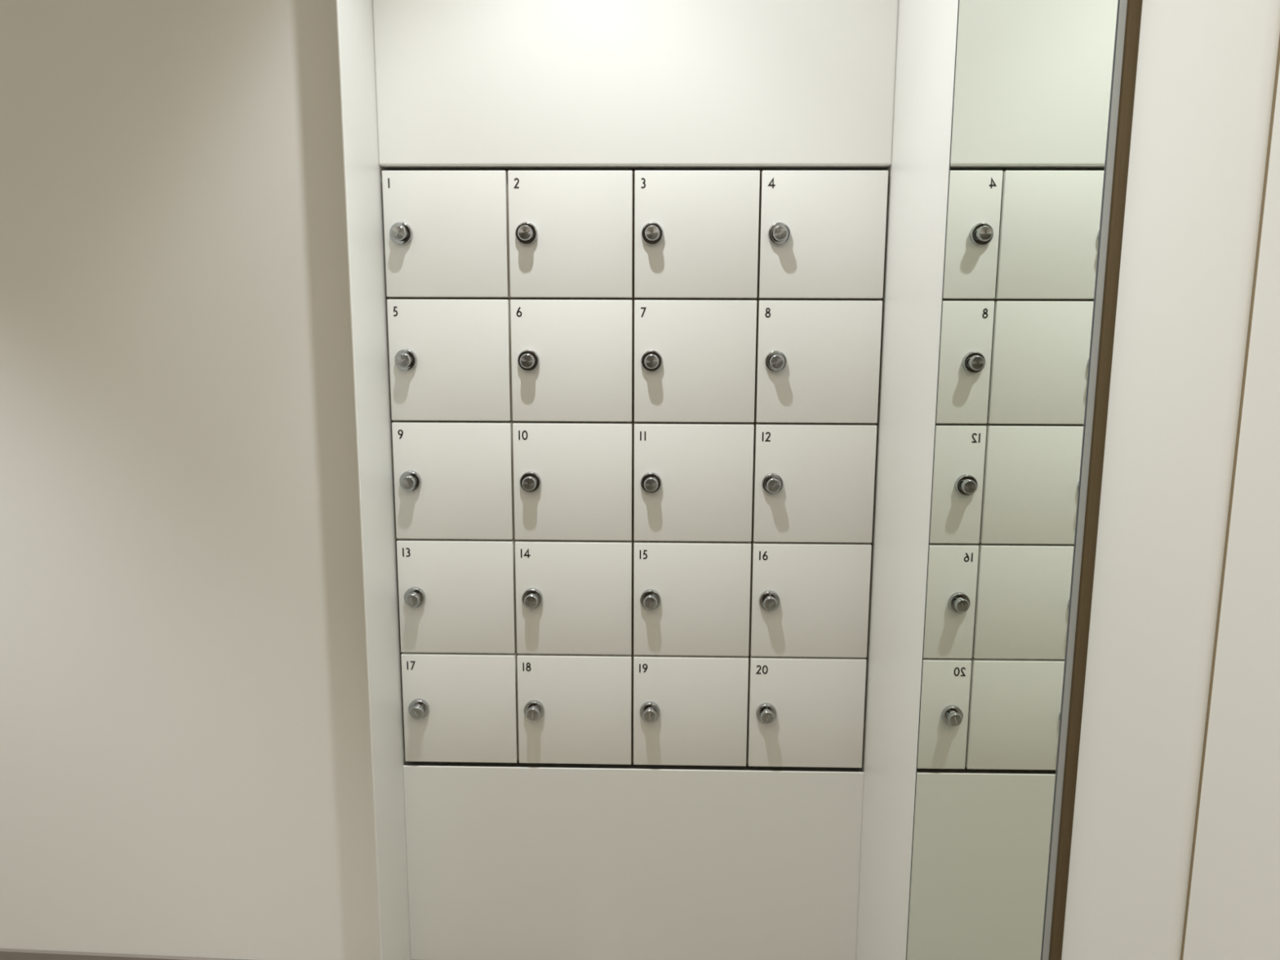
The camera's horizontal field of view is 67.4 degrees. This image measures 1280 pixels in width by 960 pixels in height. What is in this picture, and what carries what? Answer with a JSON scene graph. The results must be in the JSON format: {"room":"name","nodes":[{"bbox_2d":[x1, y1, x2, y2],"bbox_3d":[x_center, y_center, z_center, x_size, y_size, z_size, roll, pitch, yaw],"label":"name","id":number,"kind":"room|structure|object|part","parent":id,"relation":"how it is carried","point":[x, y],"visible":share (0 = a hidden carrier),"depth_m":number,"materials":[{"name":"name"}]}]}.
{"room":"changing room","nodes":[
{"label":"changing room","id":0,"kind":"room"},
{"bbox_2d":[0,0,380,959],"bbox_3d":[-1.619,-0.326,2.154,2.180,2.800,0.558,0,10,1],"label":"wall","id":1,"kind":"structure","parent":0,"point":[185,755],"depth_m":1.93,"materials":[{"name":"paint"}]},
{"bbox_2d":[0,948,248,959],"bbox_3d":[-1.630,1.066,2.143,2.179,0.058,0.010,1,10,3],"label":"baseboard","id":2,"kind":"structure","parent":1,"relation":"attached to","point":[5,953],"depth_m":2.11,"materials":[{"name":"plastic"}]},
{"bbox_2d":[336,0,412,959],"bbox_3d":[-0.522,-0.310,2.077,0.016,2.800,0.662,0,10,1],"label":"trim","id":3,"kind":"structure","parent":1,"relation":"attached to","point":[362,170],"depth_m":1.89,"materials":[{"name":"paint"}]},
{"bbox_2d":[372,0,898,959],"bbox_3d":[-0.008,-0.323,2.165,1.007,2.800,0.460,0,10,1],"label":"wall","id":4,"kind":"structure","parent":0,"point":[505,860],"depth_m":1.94,"materials":[{"name":"paint"}]},
{"bbox_2d":[400,651,519,763],"bbox_3d":[-0.387,0.469,2.242,0.249,0.249,0.389,0,10,1],"label":"locker","id":5,"kind":"object","parent":4,"relation":"on","point":[458,707],"visible":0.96,"depth_m":2.08,"materials":[{"name":"laminate"}]},
{"bbox_3d":[-0.479,0.500,2.054,0.024,0.024,0.001,0,10,1],"label":"knob","id":6,"kind":"part","parent":5,"relation":"part of","materials":[{"name":"metal"}]},
{"bbox_3d":[-0.479,0.498,2.063,0.029,0.029,0.019,0,10,1],"label":"lock knob","id":7,"kind":"part","parent":5,"relation":"part of","materials":[{"name":"silver metal"}]},
{"bbox_2d":[396,538,516,653],"bbox_3d":[-0.387,0.223,2.201,0.249,0.249,0.389,0,10,1],"label":"locker","id":8,"kind":"object","parent":5,"relation":"on","point":[455,596],"visible":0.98,"depth_m":2.04,"materials":[{"name":"metal"}]},
{"bbox_3d":[-0.478,0.253,2.012,0.024,0.024,0.001,0,10,1],"label":"knob","id":9,"kind":"part","parent":8,"relation":"part of","materials":[{"name":"metal"}]},
{"bbox_3d":[-0.478,0.251,2.022,0.029,0.029,0.019,0,10,1],"label":"lock knob","id":10,"kind":"part","parent":8,"relation":"part of","materials":[{"name":"silver metal"}]},
{"bbox_2d":[391,420,515,539],"bbox_3d":[-0.386,-0.024,2.159,0.249,0.249,0.389,0,10,1],"label":"locker","id":11,"kind":"object","parent":8,"relation":"on","point":[454,479],"visible":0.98,"depth_m":2.00,"materials":[{"name":"metal"}]},
{"bbox_3d":[-0.477,0.007,1.970,0.024,0.024,0.001,0,10,1],"label":"knob","id":12,"kind":"part","parent":11,"relation":"part of","materials":[{"name":"metal"}]},
{"bbox_3d":[-0.477,0.005,1.980,0.029,0.029,0.019,0,10,1],"label":"lock knob","id":13,"kind":"part","parent":11,"relation":"part of","materials":[{"name":"silver metal"}]},
{"bbox_2d":[386,298,512,421],"bbox_3d":[-0.385,-0.270,2.117,0.249,0.249,0.389,0,10,1],"label":"locker","id":14,"kind":"object","parent":11,"relation":"on","point":[450,359],"visible":0.98,"depth_m":1.95,"materials":[{"name":"metal"}]},
{"bbox_3d":[-0.477,-0.240,1.929,0.024,0.024,0.001,0,10,1],"label":"knob","id":15,"kind":"part","parent":14,"relation":"part of","materials":[{"name":"metal"}]},
{"bbox_3d":[-0.476,-0.242,1.938,0.029,0.029,0.019,0,10,1],"label":"lock knob","id":16,"kind":"part","parent":14,"relation":"part of","materials":[{"name":"silver metal"}]},
{"bbox_2d":[382,170,511,298],"bbox_3d":[-0.384,-0.517,2.076,0.249,0.249,0.389,0,10,1],"label":"locker","id":17,"kind":"object","parent":14,"relation":"on","point":[446,233],"visible":0.98,"depth_m":1.91,"materials":[{"name":"metal"}]},
{"bbox_3d":[-0.476,-0.486,1.887,0.024,0.024,0.001,0,10,1],"label":"knob","id":18,"kind":"part","parent":17,"relation":"part of","materials":[{"name":"metal"}]},
{"bbox_3d":[-0.476,-0.488,1.897,0.029,0.029,0.019,0,10,1],"label":"lock knob","id":19,"kind":"part","parent":17,"relation":"part of","materials":[{"name":"silver metal"}]},
{"bbox_2d":[516,646,633,764],"bbox_3d":[-0.137,0.471,2.236,0.249,0.249,0.389,0,10,1],"label":"locker","id":20,"kind":"object","parent":4,"relation":"on","point":[574,708],"visible":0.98,"depth_m":2.07,"materials":[{"name":"laminate"}]},
{"bbox_3d":[-0.229,0.501,2.048,0.024,0.024,0.001,0,10,1],"label":"knob","id":21,"kind":"part","parent":20,"relation":"part of","materials":[{"name":"metal"}]},
{"bbox_3d":[-0.229,0.500,2.057,0.029,0.029,0.019,0,10,1],"label":"lock knob","id":22,"kind":"part","parent":20,"relation":"part of","materials":[{"name":"silver metal"}]},
{"bbox_2d":[515,537,633,654],"bbox_3d":[-0.137,0.225,2.195,0.249,0.249,0.389,0,10,1],"label":"locker","id":23,"kind":"object","parent":20,"relation":"on","point":[573,597],"visible":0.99,"depth_m":2.03,"materials":[{"name":"metal"}]},
{"bbox_3d":[-0.228,0.255,2.006,0.024,0.024,0.001,0,10,1],"label":"knob","id":24,"kind":"part","parent":23,"relation":"part of","materials":[{"name":"metal"}]},
{"bbox_3d":[-0.228,0.253,2.016,0.029,0.029,0.019,0,10,1],"label":"lock knob","id":25,"kind":"part","parent":23,"relation":"part of","materials":[{"name":"silver metal"}]},
{"bbox_2d":[512,421,633,540],"bbox_3d":[-0.136,-0.022,2.153,0.249,0.249,0.389,0,10,1],"label":"locker","id":26,"kind":"object","parent":23,"relation":"on","point":[573,480],"visible":0.99,"depth_m":1.99,"materials":[{"name":"metal"}]},
{"bbox_3d":[-0.228,0.008,1.964,0.024,0.024,0.001,0,10,1],"label":"knob","id":27,"kind":"part","parent":26,"relation":"part of","materials":[{"name":"metal"}]},
{"bbox_3d":[-0.227,0.007,1.974,0.029,0.029,0.019,0,10,1],"label":"lock knob","id":28,"kind":"part","parent":26,"relation":"part of","materials":[{"name":"silver metal"}]},
{"bbox_2d":[510,298,634,422],"bbox_3d":[-0.135,-0.269,2.111,0.249,0.249,0.389,0,10,1],"label":"locker","id":29,"kind":"object","parent":26,"relation":"on","point":[572,359],"visible":1,"depth_m":1.95,"materials":[{"name":"metal"}]},
{"bbox_3d":[-0.227,-0.238,1.923,0.024,0.024,0.001,0,10,1],"label":"knob","id":30,"kind":"part","parent":29,"relation":"part of","materials":[{"name":"metal"}]},
{"bbox_3d":[-0.227,-0.240,1.932,0.029,0.029,0.019,0,10,1],"label":"lock knob","id":31,"kind":"part","parent":29,"relation":"part of","materials":[{"name":"silver metal"}]},
{"bbox_2d":[507,170,635,299],"bbox_3d":[-0.134,-0.515,2.070,0.249,0.249,0.389,0,10,1],"label":"locker","id":32,"kind":"object","parent":29,"relation":"on","point":[571,233],"visible":0.98,"depth_m":1.91,"materials":[{"name":"metal"}]},
{"bbox_3d":[-0.226,-0.485,1.881,0.024,0.024,0.001,0,10,1],"label":"knob","id":33,"kind":"part","parent":32,"relation":"part of","materials":[{"name":"metal"}]},
{"bbox_3d":[-0.226,-0.486,1.891,0.029,0.029,0.019,0,10,1],"label":"lock knob","id":34,"kind":"part","parent":32,"relation":"part of","materials":[{"name":"silver metal"}]},
{"bbox_2d":[632,654,748,766],"bbox_3d":[0.113,0.473,2.231,0.249,0.249,0.389,0,10,1],"label":"locker","id":35,"kind":"object","parent":4,"relation":"on","point":[688,710],"visible":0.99,"depth_m":2.07,"materials":[{"name":"laminate"}]},
{"bbox_3d":[0.021,0.502,2.051,0.029,0.029,0.019,0,10,1],"label":"lock knob","id":36,"kind":"part","parent":35,"relation":"part of","materials":[{"name":"silver metal"}]},
{"bbox_3d":[0.021,0.503,2.042,0.024,0.024,0.001,0,10,1],"label":"knob","id":37,"kind":"part","parent":35,"relation":"part of","materials":[{"name":"metal"}]},
{"bbox_2d":[633,539,751,656],"bbox_3d":[0.113,0.226,2.189,0.249,0.249,0.389,0,10,1],"label":"locker","id":38,"kind":"object","parent":35,"relation":"on","point":[691,597],"visible":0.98,"depth_m":2.02,"materials":[{"name":"metal"}]},
{"bbox_3d":[0.022,0.255,2.010,0.029,0.029,0.019,0,10,1],"label":"lock knob","id":39,"kind":"part","parent":38,"relation":"part of","materials":[{"name":"silver metal"}]},
{"bbox_3d":[0.021,0.257,2.000,0.024,0.024,0.001,0,10,1],"label":"knob","id":40,"kind":"part","parent":38,"relation":"part of","materials":[{"name":"metal"}]},
{"bbox_2d":[633,421,754,542],"bbox_3d":[0.114,-0.020,2.147,0.249,0.249,0.389,0,10,1],"label":"locker","id":41,"kind":"object","parent":38,"relation":"on","point":[693,481],"visible":0.99,"depth_m":1.98,"materials":[{"name":"metal"}]},
{"bbox_3d":[0.023,0.009,1.968,0.029,0.029,0.019,0,10,1],"label":"lock knob","id":42,"kind":"part","parent":41,"relation":"part of","materials":[{"name":"silver metal"}]},
{"bbox_3d":[0.022,0.010,1.958,0.024,0.024,0.001,0,10,1],"label":"knob","id":43,"kind":"part","parent":41,"relation":"part of","materials":[{"name":"metal"}]},
{"bbox_2d":[633,299,756,422],"bbox_3d":[0.115,-0.267,2.106,0.249,0.249,0.389,0,10,1],"label":"locker","id":44,"kind":"object","parent":41,"relation":"on","point":[695,360],"visible":1,"depth_m":1.94,"materials":[{"name":"metal"}]},
{"bbox_3d":[0.023,-0.238,1.927,0.029,0.029,0.019,0,10,1],"label":"lock knob","id":45,"kind":"part","parent":44,"relation":"part of","materials":[{"name":"silver metal"}]},
{"bbox_3d":[0.023,-0.236,1.917,0.024,0.024,0.001,0,10,1],"label":"knob","id":46,"kind":"part","parent":44,"relation":"part of","materials":[{"name":"metal"}]},
{"bbox_2d":[634,170,759,299],"bbox_3d":[0.116,-0.513,2.064,0.249,0.249,0.389,0,10,1],"label":"locker","id":47,"kind":"object","parent":44,"relation":"on","point":[696,232],"visible":1,"depth_m":1.90,"materials":[{"name":"metal"}]},
{"bbox_3d":[0.024,-0.484,1.885,0.029,0.029,0.019,0,10,1],"label":"lock knob","id":48,"kind":"part","parent":47,"relation":"part of","materials":[{"name":"silver metal"}]},
{"bbox_3d":[0.024,-0.483,1.875,0.024,0.024,0.001,0,10,1],"label":"knob","id":49,"kind":"part","parent":47,"relation":"part of","materials":[{"name":"metal"}]},
{"bbox_2d":[746,652,866,768],"bbox_3d":[0.362,0.475,2.225,0.249,0.249,0.389,0,10,1],"label":"locker","id":50,"kind":"object","parent":4,"relation":"on","point":[803,712],"visible":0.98,"depth_m":2.06,"materials":[{"name":"laminate"}]},
{"bbox_3d":[0.271,0.503,2.046,0.029,0.029,0.019,0,10,1],"label":"lock knob","id":51,"kind":"part","parent":50,"relation":"part of","materials":[{"name":"silver metal"}]},
{"bbox_3d":[0.271,0.505,2.036,0.024,0.024,0.001,0,10,1],"label":"knob","id":52,"kind":"part","parent":50,"relation":"part of","materials":[{"name":"metal"}]},
{"bbox_2d":[748,539,871,657],"bbox_3d":[0.363,0.228,2.183,0.249,0.249,0.389,0,10,1],"label":"locker","id":53,"kind":"object","parent":50,"relation":"on","point":[808,599],"visible":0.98,"depth_m":2.02,"materials":[{"name":"metal"}]},
{"bbox_3d":[0.272,0.257,2.004,0.029,0.029,0.019,0,10,1],"label":"lock knob","id":54,"kind":"part","parent":53,"relation":"part of","materials":[{"name":"silver metal"}]},
{"bbox_3d":[0.271,0.259,1.994,0.024,0.024,0.001,0,10,1],"label":"knob","id":55,"kind":"part","parent":53,"relation":"part of","materials":[{"name":"metal"}]},
{"bbox_2d":[751,422,876,542],"bbox_3d":[0.364,-0.018,2.142,0.249,0.249,0.389,0,10,1],"label":"locker","id":56,"kind":"object","parent":53,"relation":"on","point":[812,482],"visible":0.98,"depth_m":1.98,"materials":[{"name":"metal"}]},
{"bbox_3d":[0.273,0.010,1.962,0.029,0.029,0.019,0,10,1],"label":"lock knob","id":57,"kind":"part","parent":56,"relation":"part of","materials":[{"name":"silver metal"}]},
{"bbox_3d":[0.272,0.012,1.953,0.024,0.024,0.001,0,10,1],"label":"knob","id":58,"kind":"part","parent":56,"relation":"part of","materials":[{"name":"metal"}]},
{"bbox_2d":[754,299,882,422],"bbox_3d":[0.365,-0.265,2.100,0.249,0.249,0.389,0,10,1],"label":"locker","id":59,"kind":"object","parent":56,"relation":"on","point":[818,361],"visible":1,"depth_m":1.94,"materials":[{"name":"metal"}]},
{"bbox_3d":[0.273,-0.236,1.921,0.029,0.029,0.019,0,10,1],"label":"lock knob","id":60,"kind":"part","parent":59,"relation":"part of","materials":[{"name":"silver metal"}]},
{"bbox_3d":[0.273,-0.234,1.911,0.024,0.024,0.001,0,10,1],"label":"knob","id":61,"kind":"part","parent":59,"relation":"part of","materials":[{"name":"metal"}]},
{"bbox_2d":[755,170,888,300],"bbox_3d":[0.366,-0.511,2.058,0.249,0.249,0.389,0,10,1],"label":"locker","id":62,"kind":"object","parent":59,"relation":"on","point":[822,233],"visible":0.98,"depth_m":1.89,"materials":[{"name":"metal"}]},
{"bbox_3d":[0.274,-0.483,1.879,0.029,0.029,0.019,0,10,1],"label":"lock knob","id":63,"kind":"part","parent":62,"relation":"part of","materials":[{"name":"silver metal"}]},
{"bbox_3d":[0.274,-0.481,1.869,0.024,0.024,0.001,0,10,1],"label":"knob","id":64,"kind":"part","parent":62,"relation":"part of","materials":[{"name":"metal"}]},
{"bbox_2d":[855,0,958,959],"bbox_3d":[0.633,-0.237,1.670,0.300,2.800,1.434,0,10,1],"label":"wall","id":65,"kind":"structure","parent":0,"point":[918,169],"depth_m":1.76,"materials":[{"name":"paint"}]},
{"bbox_2d":[905,0,1133,959],"bbox_3d":[0.464,-0.103,1.232,0.016,2.564,0.530,0,10,1],"label":"wall mirror","id":66,"kind":"object","parent":65,"relation":"attached to","point":[1040,86],"visible":1,"depth_m":1.17,"materials":[{"name":"mirror glass"},{"name":"satin aluminium"}]},
{"bbox_3d":[0.461,-0.102,1.231,0.008,2.564,0.528,0,10,1],"label":"frame","id":67,"kind":"part","parent":66,"relation":"part of","materials":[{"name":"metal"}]},
{"bbox_2d":[1053,0,1142,959],"bbox_3d":[0.616,-0.116,0.954,0.300,2.800,0.019,0,10,1],"label":"trim","id":68,"kind":"structure","parent":65,"relation":"attached to","point":[1137,5],"depth_m":0.98,"materials":[{"name":"brown wood"}]},
{"bbox_2d":[1061,0,1279,959],"bbox_3d":[0.613,-0.097,0.840,0.300,2.800,0.212,0,10,1],"label":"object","id":69,"kind":"structure","parent":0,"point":[1206,72],"depth_m":0.84,"materials":[{"name":"paint"}]},
{"bbox_2d":[1180,35,1279,959],"bbox_3d":[0.612,-0.078,0.731,0.296,2.800,0.009,0,10,1],"label":"trim","id":70,"kind":"structure","parent":0,"point":[1278,51],"depth_m":0.75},
{"bbox_2d":[1182,65,1279,959],"bbox_3d":[0.571,0.188,-0.844,0.300,2.800,3.186,0,10,1],"label":"wall","id":71,"kind":"structure","parent":0,"point":[1233,913],"depth_m":0.72,"materials":[{"name":"paint"}]}
]}

